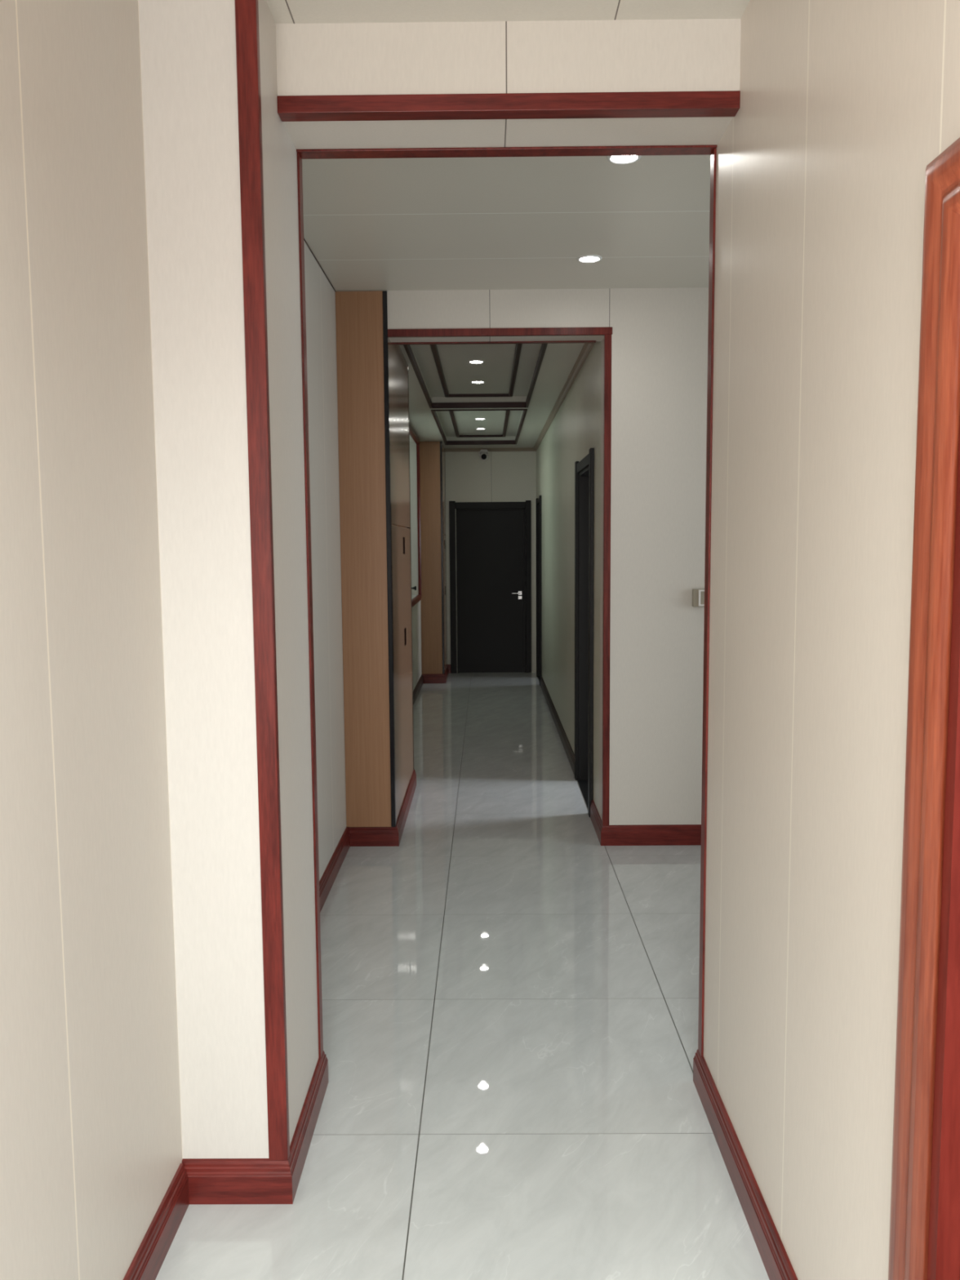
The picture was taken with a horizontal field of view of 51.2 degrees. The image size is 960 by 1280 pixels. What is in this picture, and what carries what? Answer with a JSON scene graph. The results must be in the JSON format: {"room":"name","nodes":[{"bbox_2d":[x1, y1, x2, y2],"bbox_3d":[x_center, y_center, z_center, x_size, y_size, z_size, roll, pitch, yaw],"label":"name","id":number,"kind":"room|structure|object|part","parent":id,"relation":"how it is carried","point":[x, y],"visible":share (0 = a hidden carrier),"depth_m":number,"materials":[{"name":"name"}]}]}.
{"room":"hallway","nodes":[
{"label":"hallway","id":0,"kind":"room"},
{"bbox_2d":[0,0,422,1279],"bbox_3d":[-0.826,-0.461,5.939,0.240,2.950,12.900,0,6,0],"label":"wall","id":1,"kind":"structure","parent":0,"point":[91,1135],"depth_m":1.86,"materials":[{"name":"white paint"}]},
{"bbox_2d":[123,1163,189,1279],"bbox_3d":[-0.719,1.442,1.032,0.017,0.106,2.768,0,6,0],"label":"baseboard","id":2,"kind":"structure","parent":1,"relation":"attached to","point":[146,1264],"depth_m":2.22,"materials":[{"name":"red wood"}]},
{"bbox_2d":[303,238,335,292],"bbox_3d":[-0.728,-1.624,3.833,0.003,0.006,2.335,0,6,0],"label":"trim","id":3,"kind":"structure","parent":1,"relation":"attached to","point":[304,238],"depth_m":4.52,"materials":[{"name":"brown wood"}]},
{"bbox_2d":[319,826,350,912],"bbox_3d":[-0.699,1.143,4.120,0.017,0.106,2.338,0,6,0],"label":"baseboard","id":4,"kind":"structure","parent":1,"relation":"attached to","point":[327,879],"depth_m":4.72,"materials":[{"name":"red wood"}]},
{"bbox_2d":[408,423,422,607],"bbox_3d":[-0.777,-1.206,9.870,0.293,1.735,2.070,0,6,0],"label":"window","id":5,"kind":"structure","parent":1,"relation":"in","point":[415,598],"depth_m":10.82,"materials":[{"name":"red wood"}]},
{"bbox_2d":[413,674,422,705],"bbox_3d":[-0.668,0.670,8.996,0.017,0.106,4.770,0,6,0],"label":"baseboard","id":6,"kind":"structure","parent":1,"relation":"attached to","point":[415,692],"depth_m":10.53,"materials":[{"name":"brown wood"}]},
{"bbox_2d":[155,672,769,1279],"bbox_3d":[1.094,1.145,5.127,4.500,0.120,15.000,0,6,0],"label":"floor","id":7,"kind":"structure","parent":0,"point":[510,994],"depth_m":3.11,"materials":[{"name":"tile"}]},
{"bbox_2d":[137,0,318,1158],"bbox_3d":[-0.603,-0.134,2.545,0.250,2.950,0.515,0,6,0],"label":"wall pier","id":8,"kind":"object","parent":7,"relation":"on","point":[188,47],"visible":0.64,"depth_m":2.32,"materials":[{"name":"white paint"}]},
{"bbox_2d":[182,1050,328,1204],"bbox_3d":[-0.584,1.281,2.682,0.267,0.106,0.549,0,6,0],"label":"baseboard","id":9,"kind":"object","parent":8,"relation":"attached to","point":[211,1180],"visible":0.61,"depth_m":2.41,"materials":[{"name":"red wood"}]},
{"bbox_2d":[234,0,289,1159],"bbox_3d":[-0.496,-0.098,2.296,0.046,2.716,0.026,0,6,0],"label":"trim","id":10,"kind":"structure","parent":8,"relation":"attached to","point":[246,11],"depth_m":2.28,"materials":[{"name":"red wood"}]},
{"bbox_2d":[335,290,416,846],"bbox_3d":[-0.569,-0.390,5.790,0.273,2.834,1.352,0,6,0],"label":"tall cabinet","id":11,"kind":"object","parent":7,"relation":"on","point":[373,385],"visible":0.97,"depth_m":5.16,"materials":[{"name":"brown wood"}]},
{"bbox_3d":[-0.593,-0.379,5.127,0.235,2.728,0.021,0,6,0],"label":"panel","id":12,"kind":"part","parent":11,"relation":"part of","materials":[{"name":"brown wood"}]},
{"bbox_3d":[-0.466,-1.166,5.732,0.021,1.021,1.287,0,6,0],"label":"door","id":13,"kind":"part","parent":11,"relation":"part of","materials":[{"name":"brown wood"}]},
{"bbox_3d":[-0.456,0.127,5.857,0.021,1.565,1.287,0,6,0],"label":"door","id":14,"kind":"part","parent":11,"relation":"part of","materials":[{"name":"brown wood"}]},
{"bbox_3d":[-0.455,-0.557,5.918,0.014,0.100,0.100,0,6,0],"label":"slot handle","id":15,"kind":"part","parent":11,"relation":"part of","materials":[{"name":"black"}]},
{"bbox_3d":[-0.451,-0.020,5.970,0.014,0.100,0.100,0,6,0],"label":"slot handle","id":16,"kind":"part","parent":11,"relation":"part of","materials":[{"name":"black metal"}]},
{"bbox_2d":[419,441,448,683],"bbox_3d":[-0.531,-0.895,11.655,0.273,2.708,0.840,0,6,0],"label":"tall cabinet","id":17,"kind":"object","parent":7,"relation":"on","point":[432,454],"visible":0.97,"depth_m":11.27,"materials":[{"name":"brown wood"}]},
{"bbox_3d":[-0.429,-1.733,11.586,0.021,1.021,0.784,0,6,0],"label":"door","id":18,"kind":"part","parent":17,"relation":"part of","materials":[{"name":"brown wood"}]},
{"bbox_3d":[-0.419,-0.440,11.711,0.021,1.565,0.784,0,6,0],"label":"door","id":19,"kind":"part","parent":17,"relation":"part of","materials":[{"name":"brown wood"}]},
{"bbox_2d":[444,451,536,672],"bbox_3d":[1.306,-1.085,12.214,3.945,2.950,0.200,0,6,0],"label":"wall","id":20,"kind":"structure","parent":0,"point":[504,476],"depth_m":12.05,"materials":[{"name":"white paint"}]},
{"bbox_2d":[479,449,488,461],"bbox_3d":[0.047,-2.213,11.946,0.116,0.154,0.128,0,6,0],"label":"security camera","id":21,"kind":"object","parent":20,"relation":"attached to","point":[483,454],"visible":1,"depth_m":11.93,"materials":[{"name":"white plastic"}]},
{"bbox_2d":[448,500,531,673],"bbox_3d":[0.130,-0.646,12.247,0.985,2.088,0.234,0,6,0],"label":"door","id":22,"kind":"structure","parent":20,"relation":"in","point":[491,580],"depth_m":12.18,"materials":[{"name":"black paint"}]},
{"bbox_3d":[-0.327,-0.634,12.157,0.073,2.088,0.022,0,6,0],"label":"casing","id":23,"kind":"part","parent":22,"relation":"part of","materials":[{"name":"black paint"}]},
{"bbox_3d":[0.082,-0.586,12.194,0.504,1.820,0.003,0,6,0],"label":"moulding","id":24,"kind":"part","parent":22,"relation":"part of","materials":[{"name":"black paint"}]},
{"bbox_3d":[0.126,-1.622,12.060,0.848,0.077,0.018,0,6,0],"label":"head casing","id":25,"kind":"part","parent":22,"relation":"part of","materials":[{"name":"black paint"}]},
{"bbox_3d":[0.589,-0.640,12.150,0.064,2.088,0.022,0,6,0],"label":"casing","id":26,"kind":"part","parent":22,"relation":"part of","materials":[{"name":"black paint"}]},
{"bbox_2d":[399,342,584,448],"bbox_3d":[1.274,-2.071,8.587,3.945,0.188,6.830,0,6,0],"label":"ceiling","id":27,"kind":"structure","parent":0,"point":[558,361],"depth_m":7.69,"materials":[{"name":"white paint"}]},
{"bbox_2d":[403,343,547,408],"bbox_3d":[-0.018,-1.817,6.912,0.818,0.045,2.892,0,6,0],"label":"trim","id":28,"kind":"structure","parent":27,"relation":"attached to","point":[407,348],"depth_m":7.97,"materials":[{"name":"brown wood"}]},
{"bbox_2d":[430,343,522,397],"bbox_3d":[-0.018,-1.876,6.907,0.556,0.022,2.630,0,6,0],"label":"trim","id":29,"kind":"structure","parent":27,"relation":"attached to","point":[518,346],"depth_m":7.26,"materials":[{"name":"brown wood"}]},
{"bbox_2d":[467,360,484,363],"bbox_3d":[-0.025,-1.866,6.722,0.112,0.006,0.112,0,6,0],"label":"recessed light","id":30,"kind":"object","parent":27,"relation":"in","point":[470,361],"visible":1,"depth_m":6.71,"materials":[{"name":"white plastic"}]},
{"bbox_2d":[470,380,484,383],"bbox_3d":[-0.016,-1.948,7.568,0.112,0.006,0.112,0,6,0],"label":"recessed light","id":31,"kind":"object","parent":27,"relation":"in","point":[473,381],"visible":1,"depth_m":7.55,"materials":[{"name":"white plastic"}]},
{"bbox_2d":[431,408,527,444],"bbox_3d":[0.002,-2.114,9.983,0.818,0.045,2.982,0,6,0],"label":"trim","id":32,"kind":"structure","parent":27,"relation":"attached to","point":[433,411],"depth_m":10.73,"materials":[{"name":"brown wood"}]},
{"bbox_2d":[448,410,510,437],"bbox_3d":[0.001,-2.174,9.977,0.556,0.022,2.720,0,6,0],"label":"trim","id":33,"kind":"structure","parent":27,"relation":"attached to","point":[451,413],"depth_m":10.57,"materials":[{"name":"brown wood"}]},
{"bbox_2d":[302,155,711,291],"bbox_3d":[1.243,-1.691,3.814,3.945,0.100,2.335,0,6,0],"label":"ceiling","id":34,"kind":"structure","parent":0,"point":[491,223],"depth_m":3.94,"materials":[{"name":"white paint"}]},
{"bbox_2d":[577,254,601,262],"bbox_3d":[0.487,-1.694,4.455,0.112,0.006,0.112,0,6,0],"label":"recessed light","id":35,"kind":"object","parent":34,"relation":"in","point":[588,258],"visible":1,"depth_m":4.45,"materials":[{"name":"white plastic"}]},
{"bbox_2d":[607,155,641,164],"bbox_3d":[0.472,-1.580,3.280,0.112,0.006,0.112,0,6,0],"label":"recessed light","id":36,"kind":"object","parent":34,"relation":"in","point":[614,159],"visible":0.66,"depth_m":3.29,"materials":[{"name":"white plastic"}]},
{"bbox_2d":[275,18,741,149],"bbox_3d":[0.068,-1.454,2.531,1.110,0.330,0.280,0,6,0],"label":"wall header","id":37,"kind":"structure","parent":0,"point":[688,55],"depth_m":2.40,"materials":[{"name":"white paint"}]},
{"bbox_2d":[296,145,717,1057],"bbox_3d":[0.079,-0.046,2.787,1.170,2.522,0.054,0,6,0],"label":"trim","id":38,"kind":"structure","parent":37,"relation":"attached to","point":[711,150],"depth_m":2.72,"materials":[{"name":"red wood"}]},
{"bbox_2d":[276,90,740,121],"bbox_3d":[0.068,-1.292,2.426,1.110,0.040,0.051,0,6,0],"label":"trim","id":39,"kind":"structure","parent":37,"relation":"attached to","point":[721,103],"depth_m":2.40,"materials":[{"name":"red wood"}]},
{"bbox_2d":[266,0,750,23],"bbox_3d":[-0.068,-1.379,0.882,1.360,0.100,3.020,0,6,0],"label":"ceiling","id":40,"kind":"structure","parent":0,"point":[282,11],"depth_m":2.34,"materials":[{"name":"white paint"}]},
{"bbox_2d":[345,287,708,825],"bbox_3d":[1.262,-0.407,5.215,3.945,2.950,0.205,0,6,0],"label":"wall","id":41,"kind":"structure","parent":0,"point":[660,335],"depth_m":5.09,"materials":[{"name":"white paint"}]},
{"bbox_2d":[391,340,595,344],"bbox_3d":[0.081,-1.559,5.202,1.100,0.036,0.036,0,6,0],"label":"trim","id":42,"kind":"structure","parent":41,"relation":"attached to","point":[571,341],"depth_m":5.19,"materials":[{"name":"red wood"}]},
{"bbox_2d":[387,327,612,825],"bbox_3d":[0.105,-0.293,5.142,1.132,2.546,0.036,0,6,0],"label":"trim","id":43,"kind":"structure","parent":41,"relation":"attached to","point":[606,332],"depth_m":5.06,"materials":[{"name":"red wood"}]},
{"bbox_2d":[590,800,701,845],"bbox_3d":[1.940,0.989,5.497,2.612,0.106,0.540,0,6,0],"label":"baseboard","id":44,"kind":"structure","parent":41,"relation":"attached to","point":[636,834],"depth_m":5.24,"materials":[{"name":"red wood"}]},
{"bbox_2d":[692,588,704,606],"bbox_3d":[1.133,-0.215,5.108,0.094,0.090,0.046,0,6,0],"label":"wall switch","id":45,"kind":"object","parent":41,"relation":"attached to","point":[698,594],"visible":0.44,"depth_m":5.09,"materials":[{"name":"beige plastic"}]},
{"bbox_3d":[1.143,-0.214,5.090,0.063,0.082,0.010,0,6,0],"label":"frame","id":46,"kind":"part","parent":45,"relation":"part of","materials":[{"name":"white plastic"}]},
{"bbox_2d":[536,342,601,813],"bbox_3d":[0.742,-0.742,8.720,0.160,2.950,6.830,0,6,0],"label":"wall","id":47,"kind":"structure","parent":0,"point":[575,429],"depth_m":7.55,"materials":[{"name":"white paint"}]},
{"bbox_2d":[444,342,595,452],"bbox_3d":[0.102,-1.950,8.612,1.100,0.040,6.820,0,6,0],"label":"trim","id":48,"kind":"structure","parent":47,"relation":"attached to","point":[587,347],"depth_m":8.29,"materials":[{"name":"black wood"}]},
{"bbox_2d":[535,495,542,685],"bbox_3d":[1.061,-0.577,11.421,0.802,2.095,0.810,0,6,0],"label":"door","id":49,"kind":"structure","parent":47,"relation":"in","point":[538,501],"depth_m":11.67,"materials":[{"name":"black paint"}]},
{"bbox_3d":[0.673,-0.609,11.788,0.022,2.095,0.079,0,6,0],"label":"casing","id":50,"kind":"part","parent":49,"relation":"part of","materials":[{"name":"black paint"}]},
{"bbox_3d":[0.668,-0.539,11.060,0.022,2.095,0.079,0,6,0],"label":"casing","id":51,"kind":"part","parent":49,"relation":"part of","materials":[{"name":"black paint"}]},
{"bbox_2d":[540,676,574,775],"bbox_3d":[0.664,0.666,8.939,0.017,0.106,4.365,0,6,0],"label":"baseboard","id":52,"kind":"structure","parent":47,"relation":"attached to","point":[570,753],"depth_m":8.23,"materials":[{"name":"brown wood"}]},
{"bbox_2d":[574,448,594,817],"bbox_3d":[1.117,-0.074,6.170,0.982,2.105,0.990,0,6,0],"label":"door","id":53,"kind":"structure","parent":47,"relation":"in","point":[584,468],"depth_m":6.54,"materials":[{"name":"black paint"}]},
{"bbox_3d":[0.640,-0.114,6.626,0.022,2.105,0.079,0,6,0],"label":"casing","id":54,"kind":"part","parent":53,"relation":"part of","materials":[{"name":"black paint"}]},
{"bbox_3d":[0.632,-1.070,6.076,0.017,0.061,0.832,0,6,0],"label":"head casing","id":55,"kind":"part","parent":53,"relation":"part of","materials":[{"name":"black paint"}]},
{"bbox_3d":[0.634,-0.027,5.720,0.022,2.105,0.079,0,6,0],"label":"casing","id":56,"kind":"part","parent":53,"relation":"part of","materials":[{"name":"black paint"}]},
{"bbox_2d":[703,0,959,1279],"bbox_3d":[1.915,-0.018,1.141,2.585,2.950,3.300,0,6,0],"label":"wall","id":57,"kind":"structure","parent":0,"point":[828,148],"depth_m":1.87,"materials":[{"name":"white paint"}]},
{"bbox_2d":[693,1049,798,1279],"bbox_3d":[1.024,1.310,2.251,0.802,0.106,1.392,0,6,0],"label":"baseboard","id":58,"kind":"structure","parent":57,"relation":"attached to","point":[777,1264],"depth_m":2.39,"materials":[{"name":"red wood"}]},
{"bbox_2d":[888,137,959,1279],"bbox_3d":[0.708,0.446,0.905,0.212,2.090,1.115,0,6,0],"label":"door","id":59,"kind":"structure","parent":57,"relation":"in","point":[925,1222],"depth_m":1.36,"materials":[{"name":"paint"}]}
]}

